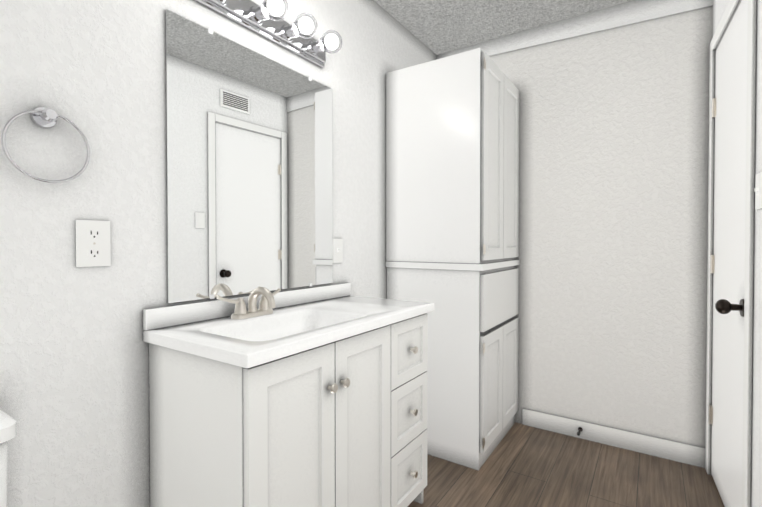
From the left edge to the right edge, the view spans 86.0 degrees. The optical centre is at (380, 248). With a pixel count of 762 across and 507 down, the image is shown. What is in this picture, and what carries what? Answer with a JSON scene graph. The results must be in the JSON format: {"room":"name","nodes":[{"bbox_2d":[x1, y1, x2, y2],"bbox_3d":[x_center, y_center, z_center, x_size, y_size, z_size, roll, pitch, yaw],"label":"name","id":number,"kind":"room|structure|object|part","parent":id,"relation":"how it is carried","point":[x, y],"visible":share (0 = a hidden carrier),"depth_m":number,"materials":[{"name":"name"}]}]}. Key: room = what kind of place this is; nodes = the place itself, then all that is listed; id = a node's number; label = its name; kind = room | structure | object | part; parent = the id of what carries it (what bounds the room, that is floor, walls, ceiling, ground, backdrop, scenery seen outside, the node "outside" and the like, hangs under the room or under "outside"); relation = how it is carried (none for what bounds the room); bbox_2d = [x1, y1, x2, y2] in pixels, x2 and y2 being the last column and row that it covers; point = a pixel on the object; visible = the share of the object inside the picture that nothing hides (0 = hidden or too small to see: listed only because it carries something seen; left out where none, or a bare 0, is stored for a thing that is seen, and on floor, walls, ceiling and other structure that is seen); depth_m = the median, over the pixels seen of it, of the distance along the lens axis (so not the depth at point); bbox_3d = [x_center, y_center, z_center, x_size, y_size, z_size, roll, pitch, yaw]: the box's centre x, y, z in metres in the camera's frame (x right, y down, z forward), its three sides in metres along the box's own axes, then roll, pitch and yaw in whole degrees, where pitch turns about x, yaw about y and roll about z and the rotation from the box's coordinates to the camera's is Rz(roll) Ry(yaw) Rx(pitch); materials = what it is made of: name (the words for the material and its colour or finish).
{"room":"bathroom","nodes":[
{"label":"bathroom","id":0,"kind":"room"},
{"bbox_2d":[0,0,436,506],"bbox_3d":[-0.614,-0.109,1.456,0.120,2.440,3.706,1,1,34],"label":"wall","id":1,"kind":"structure","parent":0,"point":[74,377],"depth_m":1.13,"materials":[{"name":"paint"}]},
{"bbox_2d":[1,107,89,182],"bbox_3d":[-0.814,-0.255,0.997,0.050,0.190,0.175,1,1,34],"label":"towel ring","id":2,"kind":"object","parent":1,"relation":"attached to","point":[44,117],"visible":0.94,"depth_m":0.99,"materials":[{"name":"silver metal"}]},
{"bbox_2d":[76,220,110,266],"bbox_3d":[-0.773,-0.014,1.100,0.008,0.124,0.080,1,1,34],"label":"electrical outlet plate","id":3,"kind":"object","parent":1,"relation":"attached to","point":[93,245],"visible":1,"depth_m":1.10,"materials":[{"name":"white plastic"}]},
{"bbox_2d":[143,283,350,330],"bbox_3d":[-0.427,0.205,1.612,0.019,0.062,0.979,1,1,34],"label":"backsplash","id":4,"kind":"structure","parent":1,"relation":"attached to","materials":[{"name":"stone"}]},
{"bbox_2d":[166,9,332,302],"bbox_3d":[-0.445,-0.288,1.589,0.008,0.913,0.782,1,1,34],"label":"mirror","id":5,"kind":"object","parent":1,"relation":"attached to","point":[249,171],"visible":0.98,"depth_m":1.49,"materials":[{"name":"clear glass"}]},
{"bbox_2d":[195,0,341,67],"bbox_3d":[-0.388,-0.868,1.521,0.171,0.104,0.700,1,1,34],"label":"sconce","id":6,"kind":"object","parent":1,"relation":"attached to","point":[263,19],"visible":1,"depth_m":1.57,"materials":[{"name":"silver metal"}]},
{"bbox_2d":[333,238,342,262],"bbox_3d":[-0.203,0.010,1.952,0.016,0.116,0.072,1,1,34],"label":"switch plate","id":7,"kind":"object","parent":1,"relation":"attached to","point":[337,250],"visible":1,"depth_m":1.95,"materials":[{"name":"white plastic"}]},
{"bbox_2d":[374,0,630,54],"bbox_3d":[0.219,-1.371,0.886,2.120,0.100,3.706,1,1,34],"label":"ceiling","id":8,"kind":"structure","parent":0,"point":[437,27],"depth_m":2.36,"materials":[{"name":"grey paint"}]},
{"bbox_2d":[408,422,724,506],"bbox_3d":[0.219,1.169,0.920,2.120,0.100,3.706,1,1,34],"label":"floor","id":9,"kind":"structure","parent":0,"point":[525,466],"depth_m":1.96,"materials":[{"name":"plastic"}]},
{"bbox_2d":[0,409,16,506],"bbox_3d":[-0.726,0.730,0.529,0.712,0.788,0.480,1,1,34],"label":"toilet","id":10,"kind":"object","parent":9,"relation":"on","point":[7,427],"visible":1,"depth_m":0.79,"materials":[{"name":"ceramic"}]},
{"bbox_2d":[143,283,433,506],"bbox_3d":[-0.236,0.622,1.490,0.478,0.978,0.979,1,1,34],"label":"bathroom vanity","id":11,"kind":"object","parent":9,"relation":"on","point":[304,397],"visible":1,"depth_m":1.21,"materials":[{"name":"paint"}]},
{"bbox_2d":[216,287,280,318],"bbox_3d":[-0.421,0.186,1.430,0.137,0.105,0.273,1,1,34],"label":"faucet","id":12,"kind":"object","parent":11,"relation":"on","point":[267,301],"depth_m":1.42,"materials":[{"name":"silver metal"}]},
{"bbox_2d":[385,48,519,469],"bbox_3d":[0.447,0.055,2.428,0.569,2.087,0.671,1,1,34],"label":"linen cabinet","id":13,"kind":"object","parent":9,"relation":"on","point":[452,184],"visible":1,"depth_m":2.14,"materials":[{"name":"paint"}]},
{"bbox_2d":[437,0,712,447],"bbox_3d":[1.208,-0.121,2.393,2.120,2.440,0.130,1,1,34],"label":"wall","id":14,"kind":"structure","parent":0,"point":[613,185],"depth_m":2.26,"materials":[{"name":"paint"}]},
{"bbox_2d":[577,427,582,435],"bbox_3d":[1.132,1.045,2.330,0.024,0.024,0.077,1,1,34],"label":"doorstop","id":15,"kind":"object","parent":14,"relation":"attached to","point":[580,429],"visible":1,"depth_m":2.33,"materials":[{"name":"brown metal"}]},
{"bbox_2d":[522,408,705,467],"bbox_3d":[1.261,1.050,2.299,0.910,0.100,0.013,1,1,34],"label":"baseboard","id":16,"kind":"structure","parent":14,"relation":"attached to","point":[664,448],"depth_m":2.25,"materials":[{"name":"paint"}]},
{"bbox_2d":[713,0,761,506],"bbox_3d":[0.768,-0.095,0.412,0.120,2.440,3.810,0,1,30],"label":"wall","id":17,"kind":"structure","parent":0,"point":[719,7],"depth_m":1.34,"materials":[{"name":"paint"}]},
{"bbox_2d":[709,0,747,506],"bbox_3d":[1.464,0.076,1.695,0.199,2.040,0.626,0,1,30],"label":"door","id":18,"kind":"structure","parent":17,"relation":"in","point":[729,248],"depth_m":1.68,"materials":[{"name":"paint"}]},
{"bbox_3d":[1.592,0.065,1.962,0.012,1.570,0.036,0,1,30],"label":"door hinge","id":19,"kind":"part","parent":18,"relation":"part of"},
{"bbox_3d":[1.337,0.216,1.479,0.199,0.066,0.066,0,1,30],"label":"knob","id":20,"kind":"part","parent":18,"relation":"part of","materials":[{"name":"brown metal"}]},
{"bbox_2d":[705,0,756,506],"bbox_3d":[1.492,0.050,1.673,0.134,2.117,0.748,0,1,30],"label":"door frame","id":21,"kind":"structure","parent":17,"relation":"attached to","point":[749,235],"depth_m":1.41,"materials":[{"name":"paint"}]},
{"bbox_2d":[754,172,761,209],"bbox_3d":[1.220,-0.187,1.323,0.016,0.116,0.072,0,1,30],"label":"switch plate","id":22,"kind":"object","parent":17,"relation":"attached to","point":[758,192],"visible":1,"depth_m":1.32,"materials":[{"name":"white plastic"}]}
]}

